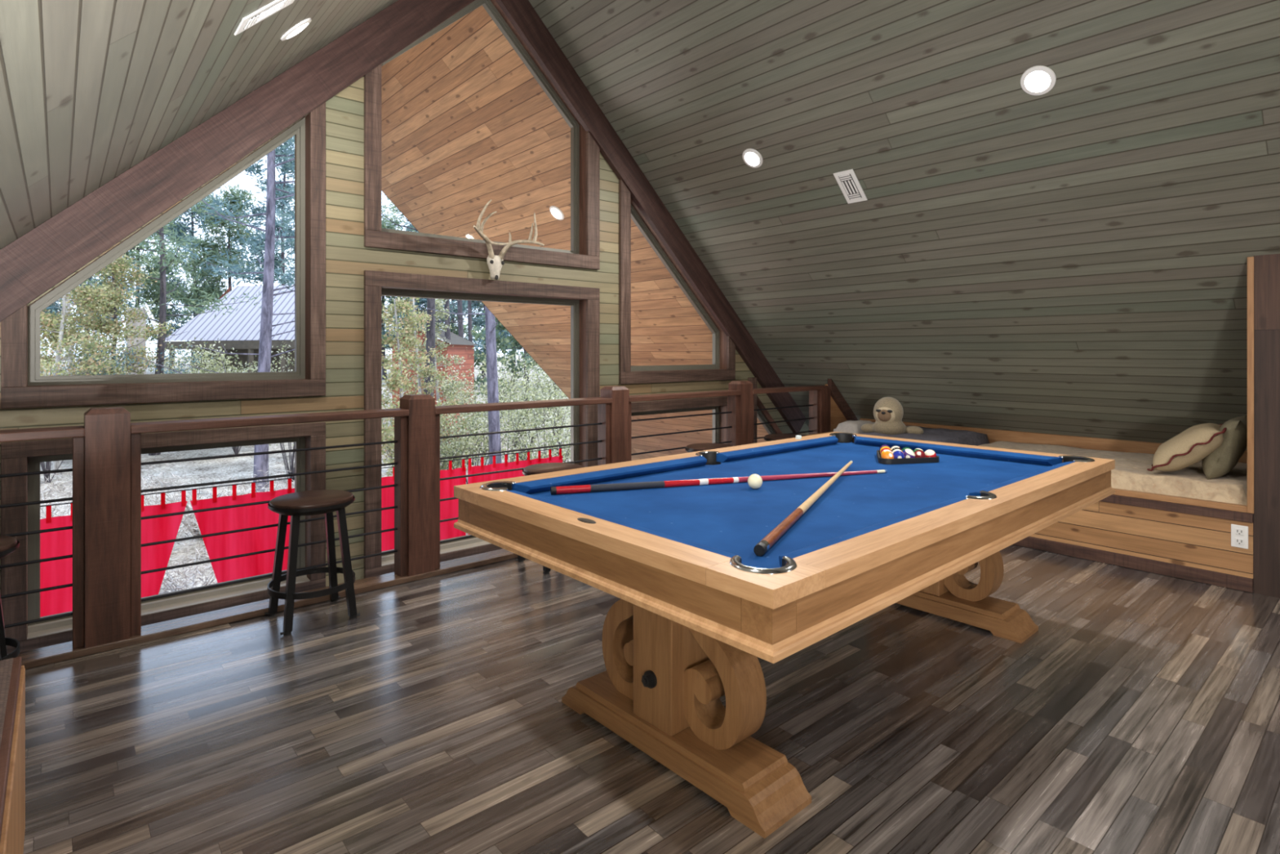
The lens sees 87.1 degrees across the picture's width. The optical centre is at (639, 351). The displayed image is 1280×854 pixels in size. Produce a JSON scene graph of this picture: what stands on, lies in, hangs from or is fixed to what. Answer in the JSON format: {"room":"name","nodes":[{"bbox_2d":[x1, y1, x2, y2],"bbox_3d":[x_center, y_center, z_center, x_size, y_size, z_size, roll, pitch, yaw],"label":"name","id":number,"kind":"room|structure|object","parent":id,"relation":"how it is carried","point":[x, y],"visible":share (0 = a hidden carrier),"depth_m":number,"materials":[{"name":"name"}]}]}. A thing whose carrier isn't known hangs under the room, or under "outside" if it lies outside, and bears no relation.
{"room":"loft game room","nodes":[
{"label":"loft game room","id":0,"kind":"room"},
{"bbox_2d":[0,0,808,635],"bbox_3d":[-1.039,-0.598,4.955,8.960,4.584,0.180,0,0,-41],"label":"wall","id":1,"kind":"structure","parent":0,"point":[347,257],"depth_m":4.19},
{"bbox_2d":[0,102,325,408],"bbox_3d":[-2.494,-0.661,3.667,1.423,1.850,0.188,0,0,-41],"label":"window","id":2,"kind":"structure","parent":1,"relation":"in","point":[15,391],"depth_m":3.75,"materials":[{"name":"brown wood"}]},
{"bbox_2d":[0,422,325,653],"bbox_3d":[-2.494,0.944,3.667,1.423,1.040,0.188,0,0,-41],"label":"window","id":3,"kind":"structure","parent":1,"relation":"in","point":[14,455],"depth_m":3.53,"materials":[{"name":"brown wood"}]},
{"bbox_2d":[0,0,475,322],"bbox_3d":[-2.491,-0.999,3.550,3.746,3.778,0.050,0,0,-41],"label":"ceiling beam","id":4,"kind":"structure","parent":1,"relation":"attached to","point":[37,261],"depth_m":3.62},
{"bbox_2d":[364,270,599,577],"bbox_3d":[-1.081,0.476,4.886,1.842,1.976,0.188,0,0,-41],"label":"window","id":5,"kind":"structure","parent":1,"relation":"in","point":[382,564],"depth_m":4.62,"materials":[{"name":"brown wood"}]},
{"bbox_2d":[364,0,599,270],"bbox_3d":[-1.081,-1.629,4.886,1.842,1.935,0.188,0,0,-41],"label":"window","id":6,"kind":"structure","parent":1,"relation":"in","point":[375,236],"depth_m":4.84,"materials":[{"name":"brown wood"}]},
{"bbox_2d":[472,199,544,279],"bbox_3d":[-0.967,-0.763,4.703,0.552,0.512,0.273,0,0,-41],"label":"skull","id":7,"kind":"object","parent":1,"relation":"attached to","point":[495,263],"visible":1,"depth_m":4.74,"materials":[{"name":"grey"}]},
{"bbox_2d":[495,0,805,434],"bbox_3d":[0.344,-1.008,5.996,3.746,3.760,0.050,0,0,-41],"label":"ceiling beam","id":8,"kind":"structure","parent":1,"relation":"attached to","point":[522,15],"depth_m":5.69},
{"bbox_2d":[618,179,735,384],"bbox_3d":[0.321,-0.639,6.096,1.420,1.813,0.188,0,0,-41],"label":"window","id":9,"kind":"structure","parent":1,"relation":"in","point":[628,374],"depth_m":5.82,"materials":[{"name":"brown wood"}]},
{"bbox_2d":[631,395,727,444],"bbox_3d":[0.321,0.944,6.096,1.420,1.040,0.188,0,0,-41],"label":"window","id":10,"kind":"structure","parent":1,"relation":"in","point":[661,406],"depth_m":6.10,"materials":[{"name":"brown wood"}]},
{"bbox_2d":[747,377,776,443],"bbox_3d":[1.494,0.859,7.109,1.250,1.210,0.188,0,0,-41],"label":"window","id":11,"kind":"structure","parent":1,"relation":"in","point":[758,414],"depth_m":6.69,"materials":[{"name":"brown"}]},
{"bbox_2d":[381,4,768,460],"bbox_3d":[-2.239,-0.342,6.706,9.830,5.096,4.400,0,0,-41],"label":"ceiling","id":12,"kind":"structure","parent":0,"point":[466,124],"depth_m":7.04,"materials":[{"name":"wood"}]},
{"bbox_2d":[40,446,570,506],"bbox_3d":[-3.736,1.456,8.004,9.200,0.012,0.012,0,0,-41],"label":"wire","id":13,"kind":"object","parent":12,"relation":"attached to","point":[567,446],"visible":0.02,"depth_m":7.49,"materials":[{"name":"black metal"}]},
{"bbox_2d":[40,490,187,617],"bbox_3d":[-5.541,2.642,6.446,2.030,2.365,0.080,0,0,-41],"label":"curtain","id":14,"kind":"object","parent":13,"relation":"hanging from","point":[57,543],"visible":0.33,"depth_m":6.48,"materials":[{"name":"red fabric"}]},
{"bbox_2d":[190,478,294,582],"bbox_3d":[-4.171,2.642,7.628,1.550,2.365,0.088,0,0,-41],"label":"curtain","id":15,"kind":"object","parent":13,"relation":"hanging from","point":[219,546],"visible":0.33,"depth_m":7.43,"materials":[{"name":"red fabric"}]},
{"bbox_2d":[381,458,466,551],"bbox_3d":[-2.970,2.642,8.662,1.580,2.365,0.087,0,0,-41],"label":"curtain","id":16,"kind":"object","parent":13,"relation":"hanging from","point":[449,508],"visible":0.16,"depth_m":8.98,"materials":[{"name":"red fabric"}]},
{"bbox_2d":[467,448,562,534],"bbox_3d":[-1.768,2.642,9.703,1.560,2.365,0.088,0,0,-41],"label":"curtain","id":17,"kind":"object","parent":13,"relation":"hanging from","point":[518,464],"visible":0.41,"depth_m":9.56,"materials":[{"name":"red fabric"}]},
{"bbox_2d":[549,205,564,220],"bbox_3d":[-0.846,-1.413,6.854,0.132,0.128,0.180,0,0,-41],"label":"recessed light","id":18,"kind":"object","parent":12,"relation":"in","point":[556,212],"visible":1,"depth_m":6.83,"materials":[{"name":"white plastic"}]},
{"bbox_2d":[0,0,1279,449],"bbox_3d":[1.515,-0.664,1.994,8.960,4.452,7.640,0,0,-41],"label":"ceiling","id":19,"kind":"structure","parent":0,"point":[1070,259],"depth_m":4.04,"materials":[{"name":"wood"}]},
{"bbox_2d":[234,0,294,35],"bbox_3d":[-1.312,-1.208,2.381,0.190,0.183,0.150,0,0,-41],"label":"ceiling vent","id":20,"kind":"object","parent":19,"relation":"in","point":[274,6],"visible":1,"depth_m":2.35,"materials":[{"name":"white plastic"}]},
{"bbox_2d":[280,17,311,40],"bbox_3d":[-1.536,-1.440,3.007,0.121,0.117,0.164,0,0,-41],"label":"recessed light","id":21,"kind":"object","parent":19,"relation":"in","point":[300,26],"visible":1,"depth_m":2.97,"materials":[{"name":"white plastic"}]},
{"bbox_2d":[286,22,308,39],"bbox_3d":[-1.531,-1.434,3.011,0.086,0.083,0.120,0,0,-41],"label":"diffuser","id":22,"kind":"object","parent":21,"relation":"attached to","point":[296,28],"depth_m":2.97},
{"bbox_2d":[742,148,763,168],"bbox_3d":[0.822,-1.413,4.920,0.121,0.117,0.164,0,0,-41],"label":"recessed light","id":23,"kind":"object","parent":19,"relation":"in","point":[752,157],"visible":1,"depth_m":4.91,"materials":[{"name":"white plastic"}]},
{"bbox_2d":[744,151,759,165],"bbox_3d":[0.818,-1.407,4.916,0.086,0.083,0.120,0,0,-41],"label":"diffuser","id":24,"kind":"object","parent":23,"relation":"attached to","point":[751,158],"depth_m":4.91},
{"bbox_2d":[833,168,867,204],"bbox_3d":[1.447,-1.135,4.633,0.190,0.183,0.150,0,0,-41],"label":"ceiling vent","id":25,"kind":"object","parent":19,"relation":"in","point":[847,180],"visible":1,"depth_m":4.63,"materials":[{"name":"white plastic"}]},
{"bbox_2d":[1020,66,1056,95],"bbox_3d":[2.063,-1.405,3.493,0.121,0.117,0.164,0,0,-41],"label":"recessed light","id":26,"kind":"object","parent":19,"relation":"in","point":[1036,80],"visible":1,"depth_m":3.48,"materials":[{"name":"white plastic"}]},
{"bbox_2d":[1024,71,1050,92],"bbox_3d":[2.059,-1.399,3.490,0.086,0.083,0.120,0,0,-41],"label":"diffuser","id":27,"kind":"object","parent":26,"relation":"attached to","point":[1034,81],"depth_m":3.49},
{"bbox_2d":[23,544,1279,853],"bbox_3d":[1.619,1.424,1.721,7.560,0.300,7.090,0,0,-41],"label":"floor","id":28,"kind":"structure","parent":0,"point":[1140,714],"depth_m":2.25,"materials":[{"name":"wood"}]},
{"bbox_2d":[0,534,20,660],"bbox_3d":[-2.468,0.987,2.401,0.380,0.575,0.380,0,0,-41],"label":"bar stool","id":29,"kind":"object","parent":28,"relation":"on","point":[8,544],"visible":0.63,"depth_m":2.52,"materials":[{"name":"wood"}]},
{"bbox_2d":[0,656,25,853],"bbox_3d":[-1.286,1.044,1.009,0.492,0.457,1.728,0,0,-41],"label":"ledge","id":30,"kind":"object","parent":28,"relation":"on","point":[12,673],"visible":1,"depth_m":1.50,"materials":[{"name":"brown wood"}]},
{"bbox_2d":[264,489,359,635],"bbox_3d":[-1.578,0.987,3.245,0.380,0.575,0.380,0,0,-41],"label":"bar stool","id":31,"kind":"object","parent":28,"relation":"on","point":[295,504],"visible":1,"depth_m":3.22,"materials":[{"name":"brown wood"}]},
{"bbox_2d":[0,380,830,669],"bbox_3d":[-0.836,0.758,4.192,6.910,1.029,0.140,0,0,-41],"label":"loft railing","id":32,"kind":"object","parent":28,"relation":"on","point":[107,463],"visible":0.73,"depth_m":3.19,"materials":[{"name":"wood"}]},
{"bbox_2d":[515,462,583,573],"bbox_3d":[-0.522,0.987,4.080,0.380,0.575,0.380,0,0,-41],"label":"bar stool","id":33,"kind":"object","parent":28,"relation":"on","point":[543,468],"visible":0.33,"depth_m":4.05,"materials":[{"name":"wood"}]},
{"bbox_2d":[684,443,733,452],"bbox_3d":[0.524,0.987,4.995,0.380,0.575,0.380,0,0,43],"label":"bar stool","id":34,"kind":"object","parent":28,"relation":"on","point":[695,446],"visible":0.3,"depth_m":4.96,"materials":[{"name":"brown wood"}]},
{"bbox_2d":[453,431,1115,838],"bbox_3d":[0.740,0.878,2.762,2.521,0.792,1.438,0,0,-42],"label":"pool table","id":35,"kind":"object","parent":28,"relation":"on","point":[690,624],"visible":1,"depth_m":2.08,"materials":[{"name":"brown wood"}]},
{"bbox_2d":[511,456,706,493],"bbox_3d":[-0.076,0.511,2.828,1.026,0.040,0.056,0,0,-42],"label":"cushion","id":36,"kind":"object","parent":35,"relation":"on","point":[604,476],"depth_m":2.78,"materials":[{"name":"blue fabric"}]},
{"bbox_2d":[507,490,736,557],"bbox_3d":[-0.107,0.511,2.009,0.056,0.040,1.074,0,0,-42],"label":"cushion","id":37,"kind":"object","parent":35,"relation":"on","point":[674,540],"depth_m":1.89,"materials":[{"name":"blue fabric"}]},
{"bbox_2d":[550,469,887,494],"bbox_3d":[0.376,0.516,2.729,1.483,0.030,0.029,0,0,-18],"label":"pool cue","id":38,"kind":"object","parent":35,"relation":"on","point":[642,485],"visible":1,"depth_m":2.64,"materials":[{"name":"red wood"}]},
{"bbox_2d":[747,473,762,488],"bbox_3d":[0.446,0.502,2.613,0.057,0.057,0.057,0,0,-41],"label":"cue ball","id":39,"kind":"object","parent":35,"relation":"on","point":[754,481],"visible":1,"depth_m":2.59,"materials":[{"name":"beige"}]},
{"bbox_2d":[715,435,838,462],"bbox_3d":[0.769,0.511,3.579,1.026,0.040,0.056,0,0,-42],"label":"cushion","id":40,"kind":"object","parent":35,"relation":"on","point":[786,447],"depth_m":3.50,"materials":[{"name":"blue fabric"}]},
{"bbox_2d":[753,460,853,555],"bbox_3d":[0.647,0.515,2.427,0.031,0.031,1.516,0,0,26],"label":"pool cue","id":41,"kind":"object","parent":35,"relation":"on","point":[762,546],"visible":1,"depth_m":2.02,"materials":[{"name":"brown wood"}]},
{"bbox_2d":[778,497,966,567],"bbox_3d":[0.710,0.511,1.944,1.026,0.040,0.056,0,0,-42],"label":"cushion","id":42,"kind":"object","parent":35,"relation":"on","point":[817,548],"depth_m":1.84,"materials":[{"name":"blue fabric"}]},
{"bbox_2d":[876,449,939,464],"bbox_3d":[1.255,0.517,3.288,0.285,0.025,0.312,0,0,-41],"label":"ball rack","id":43,"kind":"object","parent":35,"relation":"on","point":[921,460],"visible":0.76,"depth_m":3.20,"materials":[{"name":"black plastic"}]},
{"bbox_2d":[853,435,1062,466],"bbox_3d":[1.586,0.511,3.514,0.056,0.040,1.074,0,0,-42],"label":"cushion","id":44,"kind":"object","parent":35,"relation":"on","point":[1023,458],"depth_m":3.41,"materials":[{"name":"blue fabric"}]},
{"bbox_2d":[968,461,1074,496],"bbox_3d":[1.555,0.511,2.696,1.026,0.040,0.056,0,0,-42],"label":"cushion","id":45,"kind":"object","parent":35,"relation":"on","point":[982,492],"depth_m":2.59,"materials":[{"name":"blue fabric"}]},
{"bbox_2d":[764,433,806,441],"bbox_3d":[1.220,0.987,5.596,0.380,0.575,0.380,0,0,-44],"label":"bar stool","id":46,"kind":"object","parent":28,"relation":"on","point":[772,437],"visible":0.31,"depth_m":5.57,"materials":[{"name":"brown wood"}]},
{"bbox_2d":[806,417,1253,592],"bbox_3d":[2.712,0.963,5.099,1.232,0.618,3.021,0,0,-41],"label":"bench","id":47,"kind":"object","parent":28,"relation":"on","point":[1189,539],"visible":0.34,"depth_m":3.92,"materials":[{"name":"brown wood"}]},
{"bbox_2d":[833,419,875,433],"bbox_3d":[1.930,0.736,5.991,0.450,0.252,0.290,0,0,-41],"label":"folded towel","id":48,"kind":"object","parent":47,"relation":"on","point":[849,426],"visible":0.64,"depth_m":5.88,"materials":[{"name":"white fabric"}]},
{"bbox_2d":[858,425,989,445],"bbox_3d":[2.311,0.759,5.573,1.080,0.206,0.780,0,0,-41],"label":"blanket","id":49,"kind":"object","parent":47,"relation":"on","point":[941,435],"visible":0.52,"depth_m":5.45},
{"bbox_2d":[861,396,923,434],"bbox_3d":[2.082,0.541,5.565,0.478,0.337,0.267,0,0,14],"label":"plush toy","id":50,"kind":"object","parent":49,"relation":"on","point":[888,412],"visible":0.9,"depth_m":5.48,"materials":[{"name":"fur"}]},
{"bbox_2d":[978,440,1247,505],"bbox_3d":[3.136,0.790,4.614,1.113,0.144,1.711,0,0,-41],"label":"mattress","id":51,"kind":"object","parent":47,"relation":"on","point":[1131,473],"visible":0.5,"depth_m":4.03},
{"bbox_2d":[1146,421,1226,471],"bbox_3d":[3.307,0.571,4.066,0.366,0.293,0.552,0,0,41],"label":"throw pillow","id":52,"kind":"object","parent":51,"relation":"on","point":[1193,444],"visible":0.93,"depth_m":3.91,"materials":[{"name":"fabric"}]},
{"bbox_2d":[1201,414,1247,479],"bbox_3d":[3.465,0.559,3.974,0.214,0.354,0.481,0,0,45],"label":"throw pillow","id":53,"kind":"object","parent":51,"relation":"on","point":[1220,461],"visible":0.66,"depth_m":3.82,"materials":[{"name":"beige fabric"}]},
{"bbox_2d":[1231,524,1248,548],"bbox_3d":[3.202,0.986,3.597,0.010,0.120,0.070,0,0,-41],"label":"wall outlet","id":54,"kind":"object","parent":47,"relation":"attached to","point":[1239,534],"visible":1,"depth_m":3.60,"materials":[{"name":"white plastic"}]},
{"bbox_2d":[825,383,847,431],"bbox_3d":[1.973,0.781,6.596,0.515,0.945,0.030,0,0,-41],"label":"wall","id":55,"kind":"structure","parent":0,"point":[837,416],"depth_m":6.49,"materials":[{"name":"brown wood"}]},
{"bbox_2d":[827,378,857,420],"bbox_3d":[1.996,0.546,6.569,0.515,0.585,0.039,0,0,-41],"label":"trim","id":56,"kind":"structure","parent":55,"relation":"attached to","point":[835,393],"depth_m":6.50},
{"bbox_2d":[1253,253,1279,598],"bbox_3d":[5.019,0.378,2.533,1.350,1.792,3.878,0,0,-41],"label":"wooden post","id":57,"kind":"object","parent":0,"point":[1266,515],"depth_m":3.52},
{"bbox_2d":[1247,256,1253,513],"bbox_3d":[3.240,0.176,3.573,0.026,1.357,0.027,0,0,-41],"label":"trim","id":58,"kind":"structure","parent":57,"relation":"attached to","point":[1250,260],"depth_m":3.56,"materials":[{"name":"brown wood"}]},
{"label":"outside","id":59,"kind":"structure","parent":0,"visible":0},
{"bbox_2d":[40,354,570,591],"bbox_3d":[-16.471,2.317,42.053,74.000,4.009,76.000,0,0,-41],"label":"ground","id":60,"kind":"structure","parent":59,"point":[211,468],"depth_m":20.01,"materials":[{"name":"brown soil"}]},
{"bbox_2d":[40,346,128,483],"bbox_3d":[-16.011,1.699,17.786,2.864,3.690,3.086,0,0,17],"label":"shrub","id":61,"kind":"object","parent":60,"relation":"on","point":[48,463],"visible":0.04,"depth_m":17.90,"materials":[{"name":"green plant"}]},
{"bbox_2d":[41,244,143,373],"bbox_3d":[-20.672,-1.113,24.200,4.873,8.655,3.682,0,0,25],"label":"pine tree","id":62,"kind":"object","parent":60,"relation":"on","point":[90,283],"visible":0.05,"depth_m":23.88,"materials":[{"name":"green plant"}]},
{"bbox_2d":[40,254,146,373],"bbox_3d":[-34.673,-5.356,42.285,6.467,14.589,5.862,0,0,-30],"label":"pine tree","id":63,"kind":"object","parent":60,"relation":"on","point":[51,307],"visible":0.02,"depth_m":42.02,"materials":[{"name":"green plant"}]},
{"bbox_2d":[40,257,149,475],"bbox_3d":[-16.520,0.214,18.936,4.235,6.563,4.191,0,0,-3],"label":"leafy tree","id":64,"kind":"object","parent":60,"relation":"on","point":[60,341],"visible":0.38,"depth_m":19.15,"materials":[{"name":"green plant"}]},
{"bbox_2d":[40,474,156,519],"bbox_3d":[-10.984,3.110,12.926,3.129,1.629,2.786,0,0,5],"label":"brush","id":65,"kind":"object","parent":60,"relation":"on","point":[48,490],"visible":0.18,"depth_m":13.06,"materials":[{"name":"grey plant"}]},
{"bbox_2d":[40,335,164,375],"bbox_3d":[-16.589,1.465,20.248,3.604,3.927,2.510,0,0,-41],"label":"shrub","id":66,"kind":"object","parent":60,"relation":"on","point":[141,346],"visible":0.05,"depth_m":20.21,"materials":[{"name":"green plant"}]},
{"bbox_2d":[45,253,178,374],"bbox_3d":[-16.748,0.145,20.870,3.944,6.562,3.326,0,0,-2],"label":"leafy tree","id":67,"kind":"object","parent":60,"relation":"on","point":[100,324],"visible":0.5,"depth_m":21.10,"materials":[{"name":"green plant"}]},
{"bbox_2d":[40,452,185,503],"bbox_3d":[-11.770,3.027,15.323,2.676,1.551,2.790,0,0,-6],"label":"brush","id":68,"kind":"object","parent":60,"relation":"on","point":[151,477],"visible":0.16,"depth_m":14.72,"materials":[{"name":"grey plant"}]},
{"bbox_2d":[58,325,213,375],"bbox_3d":[-15.015,1.329,19.952,3.380,4.294,3.552,0,0,2],"label":"shrub","id":69,"kind":"object","parent":60,"relation":"on","point":[90,355],"visible":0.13,"depth_m":19.77,"materials":[{"name":"green plant"}]},
{"bbox_2d":[75,216,201,355],"bbox_3d":[-34.136,-6.388,46.306,5.888,16.363,6.470,0,0,11],"label":"pine tree","id":70,"kind":"object","parent":60,"relation":"on","point":[155,286],"visible":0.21,"depth_m":46.06,"materials":[{"name":"green plant"}]},
{"bbox_2d":[141,476,226,549],"bbox_3d":[-9.267,3.101,12.928,2.717,1.789,2.767,0,0,10],"label":"brush","id":71,"kind":"object","parent":60,"relation":"on","point":[187,519],"visible":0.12,"depth_m":13.25,"materials":[{"name":"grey plant"}]},
{"bbox_2d":[98,195,276,455],"bbox_3d":[-16.138,-1.775,22.235,5.538,10.367,5.566,0,0,3],"label":"pine tree","id":72,"kind":"object","parent":60,"relation":"on","point":[161,241],"visible":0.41,"depth_m":22.07,"materials":[{"name":"green plant"}]},
{"bbox_2d":[158,531,217,594],"bbox_3d":[-7.316,3.627,11.022,2.415,1.244,2.970,0,0,23],"label":"brush","id":73,"kind":"object","parent":60,"relation":"on","point":[172,588],"visible":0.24,"depth_m":11.02,"materials":[{"name":"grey plant"}]},
{"bbox_2d":[146,191,232,355],"bbox_3d":[-33.364,-6.304,49.938,5.973,15.809,6.736,0,0,-41],"label":"pine tree","id":74,"kind":"object","parent":60,"relation":"on","point":[180,224],"visible":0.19,"depth_m":49.44,"materials":[{"name":"green plant"}]},
{"bbox_2d":[148,336,253,373],"bbox_3d":[-15.035,1.412,23.197,3.288,3.896,3.873,0,0,-41],"label":"shrub","id":75,"kind":"object","parent":60,"relation":"on","point":[196,348],"visible":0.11,"depth_m":22.95,"materials":[{"name":"green plant"}]},
{"bbox_2d":[141,464,269,540],"bbox_3d":[-9.088,3.106,14.066,2.771,1.675,2.856,0,0,-41],"label":"brush","id":76,"kind":"object","parent":60,"relation":"on","point":[171,484],"visible":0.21,"depth_m":13.86,"materials":[{"name":"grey plant"}]},
{"bbox_2d":[122,137,294,492],"bbox_3d":[-9.286,-2.991,16.882,6.018,13.645,6.140,0,0,-41],"label":"pine tree","id":77,"kind":"object","parent":60,"relation":"on","point":[260,461],"visible":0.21,"depth_m":16.61,"materials":[{"name":"green plant"}]},
{"bbox_2d":[125,285,294,374],"bbox_3d":[-15.969,0.439,28.002,6.264,6.470,6.795,0,0,0],"label":"cabin","id":78,"kind":"object","parent":60,"relation":"on","point":[231,329],"visible":0.33,"depth_m":25.88,"materials":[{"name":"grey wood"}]},
{"bbox_2d":[166,184,277,321],"bbox_3d":[-28.456,-4.777,46.147,6.890,13.505,7.455,0,0,-36],"label":"pine tree","id":79,"kind":"object","parent":60,"relation":"on","point":[217,247],"visible":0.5,"depth_m":45.13,"materials":[{"name":"green plant"}]},
{"bbox_2d":[174,338,294,453],"bbox_3d":[-13.099,1.510,21.658,2.987,3.849,3.505,0,0,12],"label":"shrub","id":80,"kind":"object","parent":60,"relation":"on","point":[235,449],"visible":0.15,"depth_m":21.28,"materials":[{"name":"green plant"}]},
{"bbox_2d":[203,461,294,496],"bbox_3d":[-7.709,3.166,14.606,2.189,1.602,3.011,0,0,21],"label":"brush","id":81,"kind":"object","parent":60,"relation":"on","point":[277,473],"visible":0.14,"depth_m":14.32,"materials":[{"name":"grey plant"}]},
{"bbox_2d":[212,135,294,285],"bbox_3d":[-22.172,-6.185,41.625,7.320,17.040,7.159,0,0,-8],"label":"pine tree","id":82,"kind":"object","parent":60,"relation":"on","point":[285,169],"visible":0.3,"depth_m":41.59,"materials":[{"name":"green plant"}]},
{"bbox_2d":[242,339,294,481],"bbox_3d":[-9.647,1.667,19.116,3.114,4.066,3.914,0,0,-23],"label":"shrub","id":83,"kind":"object","parent":60,"relation":"on","point":[291,459],"visible":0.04,"depth_m":18.97,"materials":[{"name":"green plant"}]},
{"bbox_2d":[381,212,426,379],"bbox_3d":[-19.439,-4.258,50.500,6.430,12.660,6.466,0,0,-41],"label":"pine tree","id":84,"kind":"object","parent":60,"relation":"on","point":[397,221],"visible":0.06,"depth_m":49.87,"materials":[{"name":"green plant"}]},
{"bbox_2d":[381,297,430,476],"bbox_3d":[-5.406,1.236,15.047,1.789,5.599,2.534,0,0,-11],"label":"leafy tree","id":85,"kind":"object","parent":60,"relation":"on","point":[401,379],"visible":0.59,"depth_m":14.93,"materials":[{"name":"green plant"}]},
{"bbox_2d":[381,199,457,346],"bbox_3d":[-15.921,-4.789,47.814,6.154,14.223,6.826,0,0,6],"label":"pine tree","id":86,"kind":"object","parent":60,"relation":"on","point":[422,300],"visible":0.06,"depth_m":47.19,"materials":[{"name":"green plant"}]},
{"bbox_2d":[381,389,457,473],"bbox_3d":[-6.318,2.432,17.634,2.695,2.838,3.288,0,0,-41],"label":"shrub","id":87,"kind":"object","parent":60,"relation":"on","point":[392,424],"visible":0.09,"depth_m":17.69,"materials":[{"name":"green plant"}]},
{"bbox_2d":[383,296,462,453],"bbox_3d":[-6.207,0.919,18.805,1.963,5.888,2.000,0,0,-44],"label":"leafy tree","id":88,"kind":"object","parent":60,"relation":"on","point":[428,386],"visible":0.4,"depth_m":18.89,"materials":[{"name":"green plant"}]},
{"bbox_2d":[392,225,463,337],"bbox_3d":[-8.115,-3.498,29.715,5.170,13.663,3.502,0,0,-41],"label":"pine tree","id":89,"kind":"object","parent":60,"relation":"on","point":[460,326],"visible":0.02,"depth_m":29.81,"materials":[{"name":"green plant"}]},
{"bbox_2d":[381,195,479,396],"bbox_3d":[-5.937,-2.466,20.005,5.190,12.639,4.850,0,0,-41],"label":"pine tree","id":90,"kind":"object","parent":60,"relation":"on","point":[430,335],"visible":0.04,"depth_m":20.04,"materials":[{"name":"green plant"}]},
{"bbox_2d":[386,328,477,443],"bbox_3d":[-8.172,1.499,26.900,2.454,4.750,4.200,0,0,0],"label":"cabin","id":91,"kind":"object","parent":60,"relation":"on","point":[460,344],"visible":0.25,"depth_m":25.92,"materials":[{"name":"brown wood"}]},
{"bbox_2d":[381,198,482,342],"bbox_3d":[-7.303,-2.705,25.739,4.057,12.618,3.735,0,0,16],"label":"pine tree","id":92,"kind":"object","parent":60,"relation":"on","point":[447,333],"visible":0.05,"depth_m":25.92,"materials":[{"name":"green plant"}]},
{"bbox_2d":[382,413,488,471],"bbox_3d":[-5.109,2.586,16.961,2.634,2.675,2.502,0,0,-27],"label":"shrub","id":93,"kind":"object","parent":60,"relation":"on","point":[451,452],"visible":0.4,"depth_m":16.84,"materials":[{"name":"green plant"}]},
{"bbox_2d":[381,193,501,464],"bbox_3d":[-3.332,-2.695,16.096,5.016,13.479,4.500,0,0,-41],"label":"pine tree","id":94,"kind":"object","parent":60,"relation":"on","point":[494,425],"visible":0.02,"depth_m":15.81,"materials":[{"name":"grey plant"}]},
{"bbox_2d":[406,298,475,467],"bbox_3d":[-6.237,1.004,21.048,2.125,5.646,1.875,0,0,28],"label":"leafy tree","id":95,"kind":"object","parent":60,"relation":"on","point":[439,313],"visible":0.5,"depth_m":20.85,"materials":[{"name":"green plant"}]},
{"bbox_2d":[403,299,483,341],"bbox_3d":[-14.636,-5.669,52.281,6.488,15.723,7.573,0,0,43],"label":"pine tree","id":96,"kind":"object","parent":60,"relation":"on","point":[454,326],"visible":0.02,"depth_m":51.34,"materials":[{"name":"green plant"}]},
{"bbox_2d":[449,300,482,403],"bbox_3d":[-9.290,-3.699,37.416,4.396,13.302,4.390,0,0,-41],"label":"pine tree","id":97,"kind":"object","parent":60,"relation":"on","point":[469,302],"visible":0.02,"depth_m":37.80,"materials":[{"name":"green plant"}]},
{"bbox_2d":[435,299,519,388],"bbox_3d":[-10.274,-3.793,45.679,6.599,12.859,7.363,0,0,-41],"label":"pine tree","id":98,"kind":"object","parent":60,"relation":"on","point":[481,322],"visible":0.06,"depth_m":44.59,"materials":[{"name":"green plant"}]},
{"bbox_2d":[435,388,536,484],"bbox_3d":[-4.583,2.457,17.973,2.996,2.900,2.845,0,0,-41],"label":"shrub","id":99,"kind":"object","parent":60,"relation":"on","point":[475,429],"visible":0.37,"depth_m":17.70,"materials":[{"name":"green plant"}]},
{"bbox_2d":[433,354,542,452],"bbox_3d":[-5.343,1.832,23.818,4.159,3.796,4.073,0,0,-20],"label":"shrub","id":100,"kind":"object","parent":60,"relation":"on","point":[445,373],"visible":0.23,"depth_m":23.63,"materials":[{"name":"green plant"}]},
{"bbox_2d":[463,310,550,417],"bbox_3d":[-5.576,-2.007,33.834,5.778,10.707,6.812,0,0,-41],"label":"pine tree","id":101,"kind":"object","parent":60,"relation":"on","point":[514,343],"visible":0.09,"depth_m":33.80,"materials":[{"name":"green plant"}]},
{"bbox_2d":[447,365,570,462],"bbox_3d":[-3.451,2.112,18.809,4.170,3.577,3.269,0,0,-41],"label":"shrub","id":102,"kind":"object","parent":60,"relation":"on","point":[513,378],"visible":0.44,"depth_m":18.57,"materials":[{"name":"green plant"}]},
{"bbox_2d":[460,343,569,460],"bbox_3d":[-3.830,1.681,22.024,3.929,4.307,4.553,0,0,-41],"label":"shrub","id":103,"kind":"object","parent":60,"relation":"on","point":[504,381],"visible":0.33,"depth_m":21.63,"materials":[{"name":"green plant"}]},
{"bbox_2d":[479,375,570,462],"bbox_3d":[-2.459,2.289,17.213,3.330,3.429,3.537,0,0,-24],"label":"shrub","id":104,"kind":"object","parent":60,"relation":"on","point":[564,455],"visible":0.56,"depth_m":16.77,"materials":[{"name":"green plant"}]},
{"bbox_2d":[498,351,570,462],"bbox_3d":[-2.009,1.728,19.916,4.164,4.365,4.768,0,0,-1],"label":"shrub","id":105,"kind":"object","parent":60,"relation":"on","point":[522,376],"visible":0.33,"depth_m":19.37,"materials":[{"name":"green plant"}]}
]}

